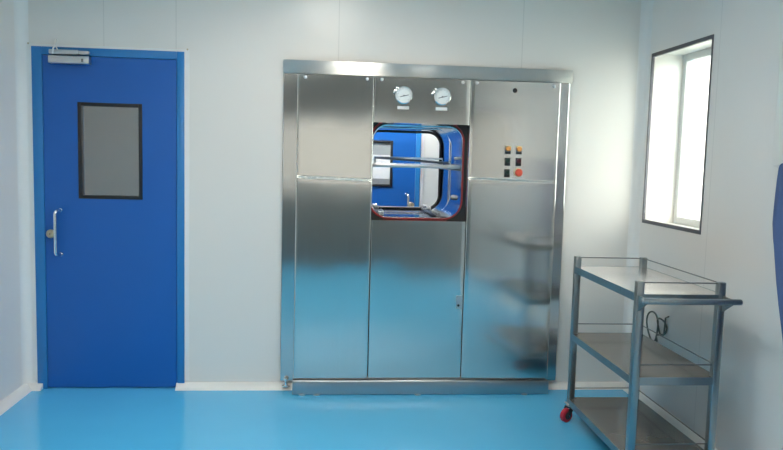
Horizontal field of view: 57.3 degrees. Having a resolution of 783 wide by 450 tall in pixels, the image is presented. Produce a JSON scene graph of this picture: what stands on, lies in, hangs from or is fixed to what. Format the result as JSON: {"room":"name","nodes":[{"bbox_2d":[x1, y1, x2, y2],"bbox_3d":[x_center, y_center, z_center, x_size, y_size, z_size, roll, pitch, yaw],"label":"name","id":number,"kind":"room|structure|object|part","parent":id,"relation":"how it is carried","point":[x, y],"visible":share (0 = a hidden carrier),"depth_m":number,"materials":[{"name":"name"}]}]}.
{"room":"clean room","nodes":[
{"label":"clean room","id":0,"kind":"room"},
{"bbox_2d":[0,0,21,400],"bbox_3d":[-2.047,-0.068,1.518,0.100,2.720,5.700,1,5,-5],"label":"wall","id":1,"kind":"structure","parent":0,"point":[10,321],"depth_m":4.18,"materials":[{"name":"white paint"}]},
{"bbox_2d":[0,384,31,415],"bbox_3d":[-2.005,1.270,1.649,0.056,0.036,5.700,1,5,-5],"label":"baseboard","id":2,"kind":"structure","parent":1,"relation":"attached to","point":[17,395],"depth_m":4.23,"materials":[{"name":"white plastic"}]},
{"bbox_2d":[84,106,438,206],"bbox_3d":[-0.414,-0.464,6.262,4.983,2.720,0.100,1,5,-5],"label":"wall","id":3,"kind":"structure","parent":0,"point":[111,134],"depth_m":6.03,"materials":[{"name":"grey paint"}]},
{"bbox_2d":[372,129,424,206],"bbox_3d":[-0.176,-0.153,6.263,0.895,2.114,0.138,1,5,-5],"label":"door","id":4,"kind":"structure","parent":3,"relation":"in","point":[391,186],"depth_m":6.25,"materials":[{"name":"blue paint"}]},
{"bbox_3d":[-0.175,-0.381,6.242,0.319,0.048,0.006,1,5,-5],"label":"tinted pane","id":5,"kind":"part","parent":4,"relation":"part of","materials":[{"name":"glass"}]},
{"bbox_3d":[-0.172,-0.508,6.230,0.319,0.206,0.006,1,5,-5],"label":"pane","id":6,"kind":"part","parent":4,"relation":"part of","materials":[{"name":"white glass"}]},
{"bbox_3d":[-0.168,-0.662,6.215,0.319,0.104,0.006,1,5,-5],"label":"tinted pane","id":7,"kind":"part","parent":4,"relation":"part of","materials":[{"name":"grey glass"}]},
{"bbox_3d":[-0.172,-0.536,6.235,0.363,0.402,0.035,1,5,-5],"label":"vision frame","id":8,"kind":"part","parent":4,"relation":"part of","materials":[{"name":"black rubber"}]},
{"bbox_3d":[0.132,-0.141,6.254,0.024,0.270,0.067,0,6,-17],"label":"pull handle","id":9,"kind":"part","parent":4,"relation":"part of","materials":[{"name":"metal"}]},
{"bbox_3d":[-0.179,-0.149,6.292,0.839,2.100,0.082,1,5,-5],"label":"frame","id":10,"kind":"part","parent":4,"relation":"part of","materials":[{"name":"blue paint"}]},
{"bbox_3d":[-0.175,-0.178,6.259,0.895,2.064,0.008,1,5,-5],"label":"surround trim","id":11,"kind":"part","parent":4,"relation":"part of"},
{"bbox_2d":[0,387,627,449],"bbox_3d":[-0.125,1.293,2.673,4.983,0.100,7.600,1,5,-5],"label":"floor","id":12,"kind":"structure","parent":0,"point":[51,418],"depth_m":4.04,"materials":[{"name":"blue plastic"}]},
{"bbox_2d":[280,59,572,395],"bbox_3d":[0.182,-0.004,4.966,1.820,2.074,1.062,1,5,-5],"label":"sterilizer","id":13,"kind":"object","parent":12,"relation":"on","point":[459,293],"visible":1,"depth_m":4.50,"materials":[{"name":"metal"}]},
{"bbox_3d":[-0.636,0.030,4.512,0.108,1.937,0.026,1,5,-5],"label":"trim","id":14,"kind":"part","parent":13,"relation":"part of","materials":[{"name":"metal"}]},
{"bbox_3d":[-0.365,0.026,4.480,0.466,1.888,0.096,1,5,-5],"label":"panel","id":15,"kind":"part","parent":13,"relation":"part of","materials":[{"name":"metal"}]},
{"bbox_2d":[373,156,459,168],"bbox_3d":[0.126,-0.435,4.961,0.566,0.069,0.780,1,5,-5],"label":"shelf","id":16,"kind":"object","parent":13,"relation":"in","point":[439,165],"visible":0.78,"depth_m":4.60,"materials":[{"name":"metal"}]},
{"bbox_3d":[0.125,-0.413,4.963,0.566,0.024,0.780,1,5,-5],"label":"shelf frame","id":17,"kind":"part","parent":16,"relation":"part of","materials":[{"name":"metal"}]},
{"bbox_3d":[0.154,0.472,4.571,0.594,1.010,0.090,1,5,-5],"label":"door","id":18,"kind":"part","parent":13,"relation":"part of","materials":[{"name":"metal"}]},
{"bbox_3d":[0.187,-0.767,4.456,0.594,0.276,0.090,1,5,-5],"label":"gauge panel","id":19,"kind":"part","parent":13,"relation":"part of","materials":[{"name":"metal"}]},
{"bbox_3d":[0.242,-0.959,4.488,1.820,0.080,0.040,1,5,-5],"label":"header trim","id":20,"kind":"part","parent":13,"relation":"part of","materials":[{"name":"metal"}]},
{"bbox_3d":[0.275,-0.102,5.036,0.036,0.038,0.760,1,5,-5],"label":"guide rail","id":21,"kind":"part","parent":13,"relation":"part of","materials":[{"name":"metal"}]},
{"bbox_3d":[0.427,0.490,4.548,0.035,0.082,0.005,1,5,-5],"label":"lock plate","id":22,"kind":"part","parent":13,"relation":"part of","materials":[{"name":"metal"}]},
{"bbox_2d":[504,169,509,176],"bbox_3d":[0.725,-0.324,4.489,0.034,0.050,0.020,1,5,-5],"label":"switch","id":23,"kind":"object","parent":13,"relation":"attached to","point":[506,171],"depth_m":4.49,"materials":[{"name":"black plastic"}]},
{"bbox_2d":[505,158,509,165],"bbox_3d":[0.727,-0.395,4.482,0.034,0.050,0.020,1,5,-5],"label":"switch","id":24,"kind":"object","parent":13,"relation":"attached to","point":[507,160],"depth_m":4.48,"materials":[{"name":"black plastic"}]},
{"bbox_2d":[505,146,510,153],"bbox_3d":[0.729,-0.469,4.475,0.039,0.052,0.020,1,5,-5],"label":"lamp","id":25,"kind":"object","parent":13,"relation":"on","point":[507,148],"depth_m":4.48,"materials":[{"name":"orange plastic"}]},
{"bbox_3d":[0.748,0.046,4.580,0.567,1.888,0.096,1,5,-5],"label":"panel","id":26,"kind":"part","parent":13,"relation":"part of","materials":[{"name":"metal"}]},
{"bbox_2d":[516,158,520,165],"bbox_3d":[0.797,-0.394,4.488,0.034,0.050,0.020,1,5,-5],"label":"switch","id":27,"kind":"object","parent":13,"relation":"attached to","point":[518,160],"depth_m":4.49,"materials":[{"name":"black plastic"}]},
{"bbox_2d":[516,146,521,153],"bbox_3d":[0.799,-0.468,4.481,0.039,0.052,0.020,1,5,-5],"label":"lamp","id":28,"kind":"object","parent":13,"relation":"on","point":[518,148],"depth_m":4.48,"materials":[{"name":"orange plastic"}]},
{"bbox_3d":[1.060,0.061,4.664,0.110,1.937,0.026,1,5,-5],"label":"trim","id":29,"kind":"part","parent":13,"relation":"part of","materials":[{"name":"metal"}]},
{"bbox_2d":[560,256,742,449],"bbox_3d":[1.265,0.701,3.701,0.498,0.962,1.003,1,5,-5],"label":"trolley","id":30,"kind":"object","parent":12,"relation":"on","point":[622,423],"visible":1,"depth_m":3.56,"materials":[{"name":"metal"}]},
{"bbox_3d":[1.047,0.604,4.108,0.034,0.856,0.034,1,5,-5],"label":"post","id":31,"kind":"part","parent":30,"relation":"part of","materials":[{"name":"metal"}]},
{"bbox_3d":[1.230,0.945,4.157,0.386,0.006,0.006,1,5,-5],"label":"guard rail","id":32,"kind":"part","parent":30,"relation":"part of","materials":[{"name":"metal"}]},
{"bbox_3d":[1.240,0.569,4.122,0.386,0.006,0.006,1,5,-5],"label":"guard rail","id":33,"kind":"part","parent":30,"relation":"part of","materials":[{"name":"metal"}]},
{"bbox_3d":[1.250,0.188,4.086,0.386,0.006,0.006,1,5,-5],"label":"guard rail","id":34,"kind":"part","parent":30,"relation":"part of","materials":[{"name":"metal"}]},
{"bbox_3d":[1.118,0.681,3.297,0.034,0.856,0.034,1,5,-5],"label":"post","id":35,"kind":"part","parent":30,"relation":"part of","materials":[{"name":"metal"}]},
{"bbox_2d":[570,397,702,449],"bbox_3d":[1.263,1.061,3.758,0.414,0.034,0.846,1,5,-5],"label":"shelf","id":36,"kind":"object","parent":30,"relation":"attached to","point":[606,416],"depth_m":3.75,"materials":[{"name":"metal"}]},
{"bbox_2d":[573,333,710,376],"bbox_3d":[1.273,0.680,3.723,0.414,0.034,0.846,1,5,-5],"label":"shelf","id":37,"kind":"object","parent":30,"relation":"attached to","point":[613,350],"depth_m":3.67,"materials":[{"name":"metal"}]},
{"bbox_3d":[1.431,0.611,4.142,0.034,0.856,0.034,1,5,-5],"label":"post","id":38,"kind":"part","parent":30,"relation":"part of","materials":[{"name":"metal"}]},
{"bbox_2d":[578,266,716,294],"bbox_3d":[1.284,0.294,3.687,0.414,0.034,0.846,1,5,-5],"label":"shelf","id":39,"kind":"object","parent":30,"relation":"attached to","point":[621,280],"depth_m":3.64,"materials":[{"name":"metal"}]},
{"bbox_3d":[1.301,1.022,3.345,0.386,0.006,0.006,1,5,-5],"label":"guard rail","id":40,"kind":"part","parent":30,"relation":"part of","materials":[{"name":"metal"}]},
{"bbox_3d":[1.458,0.987,3.768,0.006,0.006,0.818,1,5,-5],"label":"guard rail","id":41,"kind":"part","parent":30,"relation":"part of","materials":[{"name":"metal"}]},
{"bbox_3d":[1.311,0.646,3.310,0.386,0.006,0.006,1,5,-5],"label":"guard rail","id":42,"kind":"part","parent":30,"relation":"part of","materials":[{"name":"metal"}]},
{"bbox_3d":[1.468,0.611,3.733,0.006,0.006,0.818,1,5,-5],"label":"guard rail","id":43,"kind":"part","parent":30,"relation":"part of","materials":[{"name":"metal"}]},
{"bbox_3d":[1.478,0.230,3.698,0.006,0.006,0.818,1,5,-5],"label":"guard rail","id":44,"kind":"part","parent":30,"relation":"part of","materials":[{"name":"metal"}]},
{"bbox_3d":[1.321,0.265,3.275,0.386,0.006,0.006,1,5,-5],"label":"guard rail","id":45,"kind":"part","parent":30,"relation":"part of","materials":[{"name":"metal"}]},
{"bbox_3d":[1.333,0.341,3.180,0.468,0.027,0.027,1,5,-5],"label":"push handle","id":46,"kind":"part","parent":30,"relation":"part of","materials":[{"name":"metal"}]},
{"bbox_3d":[1.502,0.688,3.331,0.034,0.856,0.034,1,5,-5],"label":"post","id":47,"kind":"part","parent":30,"relation":"part of","materials":[{"name":"metal"}]},
{"bbox_2d":[28,0,710,382],"bbox_3d":[-0.266,-0.303,4.566,4.983,2.720,0.080,1,5,-5],"label":"wall","id":48,"kind":"structure","parent":0,"point":[237,49],"depth_m":4.51,"materials":[{"name":"white paint"}]},
{"bbox_2d":[14,0,35,384],"bbox_3d":[-2.214,-0.332,4.323,0.058,2.720,0.058,1,5,-5],"label":"trim","id":49,"kind":"structure","parent":48,"relation":"attached to","point":[21,30],"depth_m":4.34,"materials":[{"name":"white metal"}]},
{"bbox_2d":[26,39,188,388],"bbox_3d":[-1.734,-0.042,4.423,0.952,2.149,0.138,1,5,-5],"label":"door","id":50,"kind":"structure","parent":48,"relation":"in","point":[110,273],"depth_m":4.42,"materials":[{"name":"blue paint"}]},
{"bbox_3d":[-1.995,-1.063,4.266,0.036,0.100,0.062,1,5,-5],"label":"closer arm","id":51,"kind":"part","parent":50,"relation":"part of","materials":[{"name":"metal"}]},
{"bbox_3d":[-2.033,0.048,4.368,0.024,0.292,0.067,2,5,7],"label":"pull handle","id":52,"kind":"part","parent":50,"relation":"part of","materials":[{"name":"metal"}]},
{"bbox_3d":[-1.719,-0.451,4.393,0.381,0.584,0.035,1,5,-5],"label":"vision frame","id":53,"kind":"part","parent":50,"relation":"part of","materials":[{"name":"black rubber"}]},
{"bbox_2d":[28,382,625,390],"bbox_3d":[-0.345,1.038,4.618,3.883,0.036,0.056,1,5,-5],"label":"baseboard","id":54,"kind":"structure","parent":48,"relation":"attached to","point":[187,386],"depth_m":4.56,"materials":[{"name":"white plastic"}]},
{"bbox_2d":[620,0,653,382],"bbox_3d":[1.596,-0.263,4.665,0.056,2.720,0.056,1,5,-5],"label":"trim","id":55,"kind":"structure","parent":48,"relation":"attached to","point":[646,16],"depth_m":4.65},
{"bbox_2d":[638,0,782,449],"bbox_3d":[1.994,0.006,1.880,0.250,2.720,5.700,1,5,-5],"label":"wall","id":56,"kind":"structure","parent":0,"point":[734,247],"depth_m":3.64,"materials":[{"name":"white paint"}]},
{"bbox_2d":[646,311,668,341],"bbox_3d":[1.617,0.630,4.376,0.032,0.211,0.249,1,5,-10],"label":"cable","id":57,"kind":"object","parent":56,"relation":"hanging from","point":[649,312],"visible":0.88,"depth_m":4.35,"materials":[{"name":"black rubber"}]},
{"bbox_2d":[623,383,717,449],"bbox_3d":[1.806,1.339,1.990,0.056,0.036,5.700,1,5,-5],"label":"baseboard","id":58,"kind":"structure","parent":56,"relation":"attached to","point":[642,397],"depth_m":4.16,"materials":[{"name":"white plastic"}]},
{"bbox_2d":[642,34,713,234],"bbox_3d":[1.788,-0.513,4.232,0.249,1.072,0.733,1,5,-5],"label":"window","id":59,"kind":"structure","parent":56,"relation":"in","point":[678,218],"depth_m":4.54,"materials":[{"name":"white metal"}]},
{"bbox_3d":[1.892,-0.511,4.241,0.040,1.072,0.733,1,5,-5],"label":"frame","id":60,"kind":"part","parent":59,"relation":"part of","materials":[{"name":"metal"}]},
{"bbox_2d":[772,42,782,165],"bbox_3d":[1.747,-0.509,2.869,0.082,0.550,0.703,1,5,-5],"label":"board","id":61,"kind":"object","parent":56,"relation":"attached to","point":[778,137],"visible":1,"depth_m":3.19,"materials":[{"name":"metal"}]},
{"bbox_2d":[772,163,782,338],"bbox_3d":[1.689,0.358,2.918,0.048,1.212,0.586,1,5,-5],"label":"sign","id":62,"kind":"object","parent":61,"relation":"hanging from","point":[777,224],"visible":1,"depth_m":3.10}
]}

